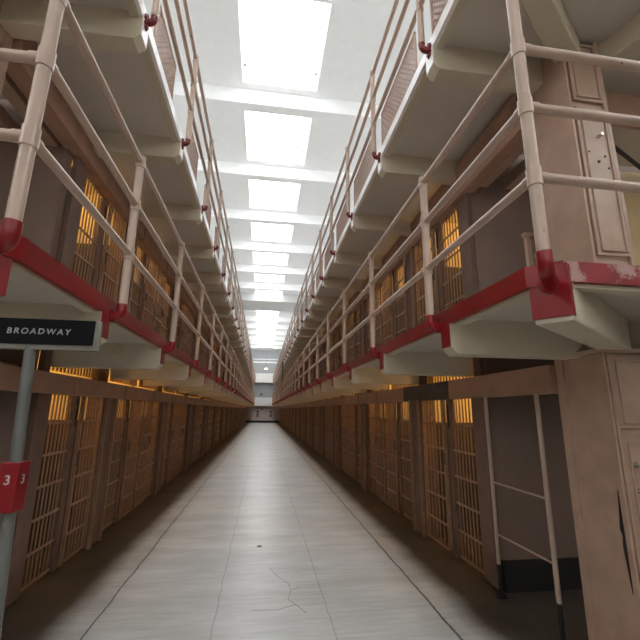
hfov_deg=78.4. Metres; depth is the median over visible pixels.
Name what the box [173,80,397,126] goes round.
beam
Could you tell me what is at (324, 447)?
cell
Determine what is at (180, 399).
housing
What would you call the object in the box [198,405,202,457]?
grille
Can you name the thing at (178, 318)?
grille
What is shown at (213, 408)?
cell
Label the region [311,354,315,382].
cell
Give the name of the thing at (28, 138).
gallery railing
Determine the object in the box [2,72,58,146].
joist
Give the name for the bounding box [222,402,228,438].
cell
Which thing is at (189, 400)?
housing
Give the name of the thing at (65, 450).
grille
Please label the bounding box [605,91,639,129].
cross beam
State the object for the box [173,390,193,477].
cell
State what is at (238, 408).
cell
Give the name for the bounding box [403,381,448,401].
housing
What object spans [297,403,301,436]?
cell
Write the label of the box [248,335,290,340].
trim
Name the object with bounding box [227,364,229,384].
cell
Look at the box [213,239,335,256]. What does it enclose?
trim
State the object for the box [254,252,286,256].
window
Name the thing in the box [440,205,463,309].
grille
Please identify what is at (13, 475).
box
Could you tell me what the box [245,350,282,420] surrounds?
wall
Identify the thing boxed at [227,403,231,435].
cell
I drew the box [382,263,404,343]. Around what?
cell
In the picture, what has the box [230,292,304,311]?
trim
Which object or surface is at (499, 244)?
wall
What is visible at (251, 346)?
trim
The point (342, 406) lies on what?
grille
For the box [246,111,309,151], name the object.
window frame
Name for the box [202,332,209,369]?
cell
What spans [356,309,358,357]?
grille
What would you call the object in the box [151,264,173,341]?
cell
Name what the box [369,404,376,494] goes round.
grille
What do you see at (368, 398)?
housing
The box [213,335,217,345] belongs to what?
housing
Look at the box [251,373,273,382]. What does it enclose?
walkway
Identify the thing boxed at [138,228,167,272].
housing
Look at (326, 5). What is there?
window frame
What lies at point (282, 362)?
steel column
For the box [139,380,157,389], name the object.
grille
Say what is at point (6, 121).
joist
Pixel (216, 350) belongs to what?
cell
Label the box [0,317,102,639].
street sign
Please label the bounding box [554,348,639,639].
tall cabinet
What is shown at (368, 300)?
grille
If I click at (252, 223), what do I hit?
window
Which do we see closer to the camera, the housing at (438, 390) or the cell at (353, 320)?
the housing at (438, 390)
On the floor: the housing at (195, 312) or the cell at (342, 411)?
the cell at (342, 411)
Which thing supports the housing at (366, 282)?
attached to the cell at (364, 307)
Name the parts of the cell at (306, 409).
channel post, sliding door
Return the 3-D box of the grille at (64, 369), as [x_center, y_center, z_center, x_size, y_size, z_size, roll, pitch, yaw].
[-2.801,0.482,4.476,0.021,0.270,1.215,2,-13,-8]
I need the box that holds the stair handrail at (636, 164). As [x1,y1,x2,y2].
[615,145,639,169]
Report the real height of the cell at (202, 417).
2.290 m
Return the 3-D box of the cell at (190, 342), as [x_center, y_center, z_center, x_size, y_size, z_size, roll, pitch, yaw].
[-4.801,0.512,10.760,2.580,2.290,1.720,2,-13,-8]
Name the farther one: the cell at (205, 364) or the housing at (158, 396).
the cell at (205, 364)
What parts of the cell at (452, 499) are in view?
channel post, sliding door, frame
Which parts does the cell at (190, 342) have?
sliding door, frame, channel post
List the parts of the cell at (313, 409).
frame, sliding door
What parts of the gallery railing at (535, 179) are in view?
post, post, post, post, post, post, post, post, rail, rail, rail, post, post, cross rail, cross rail, cross rail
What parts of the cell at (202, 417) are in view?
sliding door, frame, channel post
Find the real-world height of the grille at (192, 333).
1.782 m
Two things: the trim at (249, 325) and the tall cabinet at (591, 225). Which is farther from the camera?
the trim at (249, 325)
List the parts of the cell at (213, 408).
sliding door, frame, channel post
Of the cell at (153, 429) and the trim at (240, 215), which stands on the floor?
the cell at (153, 429)
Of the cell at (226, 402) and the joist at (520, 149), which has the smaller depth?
the joist at (520, 149)
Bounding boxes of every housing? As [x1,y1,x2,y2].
[67,377,126,398]
[92,170,145,239]
[125,386,154,400]
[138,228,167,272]
[154,391,172,402]
[162,263,182,294]
[172,394,185,403]
[179,286,193,310]
[186,396,195,404]
[190,304,201,322]
[201,316,208,331]
[206,327,210,338]
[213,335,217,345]
[321,329,326,344]
[330,320,335,336]
[335,309,342,330]
[335,397,344,405]
[345,395,357,404]
[346,291,358,318]
[357,276,375,306]
[358,392,375,403]
[374,240,402,287]
[376,388,403,402]
[398,192,445,261]
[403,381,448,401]
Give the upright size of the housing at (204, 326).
0.334 m
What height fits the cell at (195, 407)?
2.290 m
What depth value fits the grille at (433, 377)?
5.22 m
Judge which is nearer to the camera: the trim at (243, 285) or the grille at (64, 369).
the grille at (64, 369)
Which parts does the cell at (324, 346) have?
frame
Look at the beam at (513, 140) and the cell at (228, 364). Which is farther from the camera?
the cell at (228, 364)
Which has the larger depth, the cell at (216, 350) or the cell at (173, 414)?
the cell at (216, 350)
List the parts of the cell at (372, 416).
channel post, frame, sliding door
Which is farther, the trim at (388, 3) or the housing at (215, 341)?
the housing at (215, 341)
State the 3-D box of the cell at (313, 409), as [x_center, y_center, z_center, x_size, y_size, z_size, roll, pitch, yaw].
[0.987,4.465,17.096,2.580,2.290,1.720,2,-13,-8]
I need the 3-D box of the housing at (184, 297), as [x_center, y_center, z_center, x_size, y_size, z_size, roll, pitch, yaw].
[-3.414,-0.583,9.952,0.173,0.334,1.542,2,-13,-8]
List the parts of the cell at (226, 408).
sliding door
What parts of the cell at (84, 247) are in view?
frame, sliding door, channel post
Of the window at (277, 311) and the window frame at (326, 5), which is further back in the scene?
the window at (277, 311)
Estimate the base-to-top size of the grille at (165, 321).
1.782 m
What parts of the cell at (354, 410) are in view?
sliding door, frame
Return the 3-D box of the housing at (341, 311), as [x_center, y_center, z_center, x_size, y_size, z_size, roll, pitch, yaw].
[0.661,-0.021,12.022,0.148,0.414,1.542,2,-13,-8]
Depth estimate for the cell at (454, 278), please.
5.29 m
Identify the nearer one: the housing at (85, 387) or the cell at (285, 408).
the housing at (85, 387)
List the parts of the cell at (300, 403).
sliding door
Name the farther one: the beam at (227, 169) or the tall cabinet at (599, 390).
the beam at (227, 169)
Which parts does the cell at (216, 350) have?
sliding door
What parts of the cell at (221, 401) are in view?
sliding door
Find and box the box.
[0,461,30,512]
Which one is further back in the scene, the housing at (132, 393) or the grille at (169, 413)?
the grille at (169, 413)
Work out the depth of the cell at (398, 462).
6.59 m
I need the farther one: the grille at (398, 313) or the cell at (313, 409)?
the cell at (313, 409)
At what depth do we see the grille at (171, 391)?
9.06 m
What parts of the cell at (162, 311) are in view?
sliding door, frame, channel post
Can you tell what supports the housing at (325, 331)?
attached to the cell at (324, 346)
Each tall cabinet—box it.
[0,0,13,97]
[532,43,636,265]
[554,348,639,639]
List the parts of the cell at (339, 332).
channel post, frame, sliding door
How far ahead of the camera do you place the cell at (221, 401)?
21.01 m
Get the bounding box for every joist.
[0,104,20,142]
[0,362,17,365]
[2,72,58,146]
[480,143,523,187]
[503,159,525,189]
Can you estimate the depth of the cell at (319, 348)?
16.00 m
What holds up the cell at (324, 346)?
on the walkway at (596, 306)
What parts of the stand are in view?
leg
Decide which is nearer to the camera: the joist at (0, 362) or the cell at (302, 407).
the joist at (0, 362)
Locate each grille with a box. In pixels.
[21,394,72,591]
[50,367,96,377]
[74,179,102,283]
[103,399,125,529]
[110,379,136,385]
[129,246,143,317]
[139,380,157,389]
[144,402,158,498]
[161,283,169,338]
[162,403,170,484]
[163,386,175,392]
[175,300,180,346]
[179,404,186,471]
[189,318,193,357]
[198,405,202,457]
[314,411,314,443]
[325,406,325,456]
[334,332,335,369]
[341,325,342,365]
[341,405,343,469]
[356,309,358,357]
[357,404,360,482]
[367,298,369,350]
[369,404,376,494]
[391,385,415,388]
[395,263,404,335]
[400,402,412,521]
[429,358,474,382]
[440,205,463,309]
[452,398,483,573]
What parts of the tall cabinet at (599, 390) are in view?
cornice, corner moulding, bead moulding, door, panel moulding, door, panel moulding, handle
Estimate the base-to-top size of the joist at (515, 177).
0.140 m
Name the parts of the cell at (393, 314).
sliding door, frame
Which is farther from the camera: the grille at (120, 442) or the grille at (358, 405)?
the grille at (358, 405)
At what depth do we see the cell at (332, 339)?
13.18 m
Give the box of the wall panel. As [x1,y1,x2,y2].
[620,171,639,265]
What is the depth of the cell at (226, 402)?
23.91 m
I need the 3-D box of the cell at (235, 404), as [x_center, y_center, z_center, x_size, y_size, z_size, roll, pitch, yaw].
[-7.899,7.579,31.032,2.580,2.290,1.720,2,-13,-8]
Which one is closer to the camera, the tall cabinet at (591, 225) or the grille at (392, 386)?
the tall cabinet at (591, 225)
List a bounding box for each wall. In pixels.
[0,99,72,528]
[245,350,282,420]
[470,155,639,559]
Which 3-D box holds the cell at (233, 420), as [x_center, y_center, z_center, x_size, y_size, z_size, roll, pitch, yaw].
[-7.460,6.899,28.060,2.580,2.290,1.720,2,-13,-8]
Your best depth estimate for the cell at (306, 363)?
20.85 m
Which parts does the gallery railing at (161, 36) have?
post, post, post, post, rail, post, post, post, post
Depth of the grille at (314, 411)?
17.12 m
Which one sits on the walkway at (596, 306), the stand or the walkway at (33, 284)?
the stand
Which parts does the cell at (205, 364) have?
frame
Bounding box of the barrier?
[483,394,565,639]
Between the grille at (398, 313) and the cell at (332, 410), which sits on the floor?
the cell at (332, 410)
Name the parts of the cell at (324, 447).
channel post, frame, sliding door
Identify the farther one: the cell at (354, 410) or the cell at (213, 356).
the cell at (213, 356)
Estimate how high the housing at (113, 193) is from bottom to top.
0.334 m
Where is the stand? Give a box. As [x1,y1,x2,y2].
[521,232,535,266]
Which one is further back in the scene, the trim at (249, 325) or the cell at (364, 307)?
the trim at (249, 325)
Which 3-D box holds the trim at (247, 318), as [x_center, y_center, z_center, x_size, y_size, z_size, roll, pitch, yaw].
[-4.656,-0.069,33.747,16.400,0.420,0.280,2,-13,-8]
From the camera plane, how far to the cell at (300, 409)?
23.18 m
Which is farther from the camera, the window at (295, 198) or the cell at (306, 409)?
the cell at (306, 409)
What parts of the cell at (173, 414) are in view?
frame, sliding door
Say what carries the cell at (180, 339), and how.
on the walkway at (33, 284)
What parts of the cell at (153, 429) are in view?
sliding door, frame, channel post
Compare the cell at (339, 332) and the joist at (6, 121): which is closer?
the joist at (6, 121)
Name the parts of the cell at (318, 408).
sliding door, frame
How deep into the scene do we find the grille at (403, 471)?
6.30 m
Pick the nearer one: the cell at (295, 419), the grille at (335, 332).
the grille at (335, 332)
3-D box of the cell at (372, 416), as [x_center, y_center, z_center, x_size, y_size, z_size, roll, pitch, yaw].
[2.304,2.426,8.181,2.580,2.290,1.720,2,-13,-8]
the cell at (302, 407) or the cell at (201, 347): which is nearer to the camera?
the cell at (201, 347)
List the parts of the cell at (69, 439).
frame, lock plate, sliding door, channel post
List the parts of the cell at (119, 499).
frame, sliding door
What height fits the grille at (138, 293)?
1.782 m
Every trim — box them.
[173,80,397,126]
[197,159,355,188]
[211,207,338,228]
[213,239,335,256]
[220,263,323,276]
[225,281,315,291]
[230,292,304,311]
[234,309,300,314]
[237,315,298,322]
[239,330,296,335]
[242,340,288,344]
[245,344,286,348]
[246,323,296,329]
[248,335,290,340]
[347,0,445,12]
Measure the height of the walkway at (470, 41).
0.325 m
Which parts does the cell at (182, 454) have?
sliding door, frame, channel post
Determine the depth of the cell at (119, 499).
5.99 m
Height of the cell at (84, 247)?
2.290 m
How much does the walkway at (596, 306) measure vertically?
0.325 m
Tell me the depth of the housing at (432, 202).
5.98 m
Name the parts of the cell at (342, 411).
channel post, frame, sliding door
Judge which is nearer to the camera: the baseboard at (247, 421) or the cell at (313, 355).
the cell at (313, 355)
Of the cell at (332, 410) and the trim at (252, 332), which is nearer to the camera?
the cell at (332, 410)
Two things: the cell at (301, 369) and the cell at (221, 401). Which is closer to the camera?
the cell at (221, 401)
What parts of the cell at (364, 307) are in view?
channel post, frame, sliding door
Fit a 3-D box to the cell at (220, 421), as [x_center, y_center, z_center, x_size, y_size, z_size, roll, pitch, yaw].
[-6.143,4.860,19.144,2.580,2.290,1.720,2,-13,-8]
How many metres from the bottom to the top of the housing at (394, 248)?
0.414 m
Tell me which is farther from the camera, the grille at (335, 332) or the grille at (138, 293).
the grille at (335, 332)
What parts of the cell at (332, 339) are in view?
sliding door, frame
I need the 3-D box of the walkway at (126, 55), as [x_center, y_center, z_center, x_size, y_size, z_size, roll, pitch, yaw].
[-8.397,2.920,26.165,7.134,0.325,51.025,2,-13,-8]
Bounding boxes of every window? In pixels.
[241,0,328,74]
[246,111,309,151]
[250,180,298,199]
[252,223,291,232]
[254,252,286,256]
[257,311,277,343]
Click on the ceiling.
(353, 34)
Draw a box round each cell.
[4,350,118,608]
[56,156,137,311]
[103,369,142,529]
[129,246,157,328]
[132,380,168,508]
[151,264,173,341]
[162,386,179,484]
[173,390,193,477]
[175,300,187,352]
[182,305,196,359]
[188,393,198,465]
[194,395,207,460]
[198,328,204,365]
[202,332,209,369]
[203,397,210,453]
[208,398,216,450]
[211,343,215,373]
[213,399,218,445]
[214,346,218,376]
[216,400,223,443]
[220,355,222,379]
[221,357,224,381]
[221,401,224,439]
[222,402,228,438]
[226,402,229,435]
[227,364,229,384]
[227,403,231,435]
[232,404,234,432]
[235,404,237,430]
[237,408,239,428]
[284,408,285,427]
[294,403,299,435]
[296,371,297,390]
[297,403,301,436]
[298,407,301,439]
[300,366,302,388]
[302,407,303,439]
[303,401,310,443]
[305,360,308,385]
[308,401,314,445]
[310,400,319,450]
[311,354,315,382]
[317,400,320,452]
[319,348,320,378]
[320,397,332,460]
[321,342,326,376]
[329,395,340,463]
[330,332,335,372]
[335,393,353,475]
[336,315,354,368]
[349,309,358,361]
[349,393,365,482]
[359,279,389,356]
[360,385,390,503]
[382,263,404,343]
[385,385,416,521]
[402,159,477,331]
[408,357,502,588]
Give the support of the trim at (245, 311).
attached to the ceiling
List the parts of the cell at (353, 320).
sliding door, frame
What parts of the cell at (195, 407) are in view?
frame, sliding door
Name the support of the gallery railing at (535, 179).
on the walkway at (596, 306)
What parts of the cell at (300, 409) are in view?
sliding door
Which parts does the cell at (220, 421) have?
sliding door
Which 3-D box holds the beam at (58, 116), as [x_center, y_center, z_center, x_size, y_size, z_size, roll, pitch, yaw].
[-2.521,-1.967,3.897,0.170,0.330,1.750,2,-13,-8]
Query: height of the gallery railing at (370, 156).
1.300 m
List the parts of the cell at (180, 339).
frame, sliding door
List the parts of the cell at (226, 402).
sliding door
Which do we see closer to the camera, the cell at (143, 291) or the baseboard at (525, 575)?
the baseboard at (525, 575)
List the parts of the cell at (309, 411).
sliding door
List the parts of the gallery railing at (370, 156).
post, post, post, post, post, rail, post, post, post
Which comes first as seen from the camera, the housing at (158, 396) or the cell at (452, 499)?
the cell at (452, 499)
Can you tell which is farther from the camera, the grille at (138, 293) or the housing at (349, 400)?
the housing at (349, 400)
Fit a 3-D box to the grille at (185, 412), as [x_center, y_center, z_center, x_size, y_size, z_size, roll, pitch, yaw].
[-3.662,3.099,10.461,0.026,1.782,0.520,2,-13,-8]
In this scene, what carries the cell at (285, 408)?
on the floor
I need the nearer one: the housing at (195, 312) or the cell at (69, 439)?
the cell at (69, 439)
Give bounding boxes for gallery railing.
[0,0,254,404]
[144,0,255,384]
[272,0,447,384]
[272,0,639,404]
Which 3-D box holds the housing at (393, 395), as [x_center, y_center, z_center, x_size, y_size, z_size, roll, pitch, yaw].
[1.294,1.361,7.011,0.148,0.224,1.542,2,-13,-8]
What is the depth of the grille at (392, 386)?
6.93 m
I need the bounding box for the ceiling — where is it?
[143,0,439,350]
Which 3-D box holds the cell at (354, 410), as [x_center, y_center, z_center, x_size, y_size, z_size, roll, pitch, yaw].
[2.094,2.766,9.668,2.560,2.290,1.360,2,-13,-8]
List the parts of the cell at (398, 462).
sliding door, frame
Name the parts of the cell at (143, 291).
frame, sliding door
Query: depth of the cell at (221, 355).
18.75 m
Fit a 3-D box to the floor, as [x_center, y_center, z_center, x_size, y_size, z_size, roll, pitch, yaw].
[-3.347,6.857,22.137,16.400,0.200,60.700,2,-13,-8]
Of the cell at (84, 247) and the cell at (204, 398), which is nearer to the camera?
the cell at (84, 247)
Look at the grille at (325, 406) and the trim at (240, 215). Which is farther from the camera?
the trim at (240, 215)
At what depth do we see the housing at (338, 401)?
11.31 m
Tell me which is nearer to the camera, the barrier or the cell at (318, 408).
the barrier
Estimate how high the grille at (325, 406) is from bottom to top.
1.782 m
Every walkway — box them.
[0,0,254,386]
[0,236,253,405]
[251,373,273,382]
[254,397,277,405]
[273,0,639,386]
[273,260,639,406]
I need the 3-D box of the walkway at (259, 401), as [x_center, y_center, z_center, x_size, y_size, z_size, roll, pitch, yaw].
[-7.422,10.691,51.393,4.250,1.070,0.770,2,-13,-8]
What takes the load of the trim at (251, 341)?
attached to the ceiling
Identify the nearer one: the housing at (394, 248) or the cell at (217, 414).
the housing at (394, 248)
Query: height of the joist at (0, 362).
0.140 m
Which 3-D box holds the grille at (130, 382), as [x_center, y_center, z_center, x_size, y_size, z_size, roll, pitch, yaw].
[-3.048,0.865,6.151,0.021,0.270,1.186,2,-13,-8]
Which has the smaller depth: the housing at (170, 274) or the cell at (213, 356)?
the housing at (170, 274)
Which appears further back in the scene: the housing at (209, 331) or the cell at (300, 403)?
the cell at (300, 403)
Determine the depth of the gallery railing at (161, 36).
5.09 m
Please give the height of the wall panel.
2.270 m
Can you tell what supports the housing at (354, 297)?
attached to the cell at (353, 320)
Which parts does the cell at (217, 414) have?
sliding door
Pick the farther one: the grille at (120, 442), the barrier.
the grille at (120, 442)
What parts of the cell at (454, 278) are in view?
channel post, sliding door, frame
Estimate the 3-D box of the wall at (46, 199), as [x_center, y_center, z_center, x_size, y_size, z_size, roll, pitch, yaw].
[-7.869,4.306,27.535,3.510,7.100,49.520,2,-13,-8]
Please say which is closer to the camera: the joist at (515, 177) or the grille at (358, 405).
the joist at (515, 177)
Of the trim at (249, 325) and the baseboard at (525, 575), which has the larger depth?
the trim at (249, 325)
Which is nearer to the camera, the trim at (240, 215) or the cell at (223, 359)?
the trim at (240, 215)
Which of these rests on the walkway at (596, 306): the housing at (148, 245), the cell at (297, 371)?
the cell at (297, 371)
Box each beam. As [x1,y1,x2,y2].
[0,363,77,394]
[6,38,108,185]
[436,93,522,219]
[448,365,557,398]
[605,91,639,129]
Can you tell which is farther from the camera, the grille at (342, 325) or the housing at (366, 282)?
the grille at (342, 325)
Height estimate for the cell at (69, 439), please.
2.290 m
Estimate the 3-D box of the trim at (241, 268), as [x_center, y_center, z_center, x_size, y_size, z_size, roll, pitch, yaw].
[-2.900,-2.787,21.859,16.400,0.420,0.280,2,-13,-8]
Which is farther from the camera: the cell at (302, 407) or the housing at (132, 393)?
the cell at (302, 407)
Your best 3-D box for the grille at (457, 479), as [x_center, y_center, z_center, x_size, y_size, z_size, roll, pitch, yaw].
[1.647,1.760,4.401,0.026,1.782,0.520,2,-13,-8]
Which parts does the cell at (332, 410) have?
sliding door, frame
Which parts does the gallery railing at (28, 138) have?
cross rail, cross rail, post, post, rail, rail, post, post, post, post, post, post, post, post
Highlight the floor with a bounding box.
[1,423,588,639]
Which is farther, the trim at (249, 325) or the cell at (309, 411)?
the trim at (249, 325)
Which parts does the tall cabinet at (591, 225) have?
door, panel moulding, knob, door, panel moulding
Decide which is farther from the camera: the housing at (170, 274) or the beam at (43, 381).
the housing at (170, 274)
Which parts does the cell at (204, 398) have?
frame, sliding door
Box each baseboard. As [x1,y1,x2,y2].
[246,420,278,422]
[501,557,581,592]
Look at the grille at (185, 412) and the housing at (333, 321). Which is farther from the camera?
the housing at (333, 321)
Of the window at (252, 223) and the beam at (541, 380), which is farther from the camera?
the window at (252, 223)
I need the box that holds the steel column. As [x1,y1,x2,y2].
[281,362,282,387]
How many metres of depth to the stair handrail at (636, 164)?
4.19 m
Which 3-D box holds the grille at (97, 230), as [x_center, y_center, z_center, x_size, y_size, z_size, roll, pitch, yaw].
[-2.669,-0.708,4.442,0.026,1.782,0.520,2,-13,-8]
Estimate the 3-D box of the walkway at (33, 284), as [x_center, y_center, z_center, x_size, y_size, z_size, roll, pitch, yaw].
[-8.422,5.239,25.631,7.134,0.325,51.025,2,-13,-8]
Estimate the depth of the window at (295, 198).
15.68 m
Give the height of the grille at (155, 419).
1.782 m

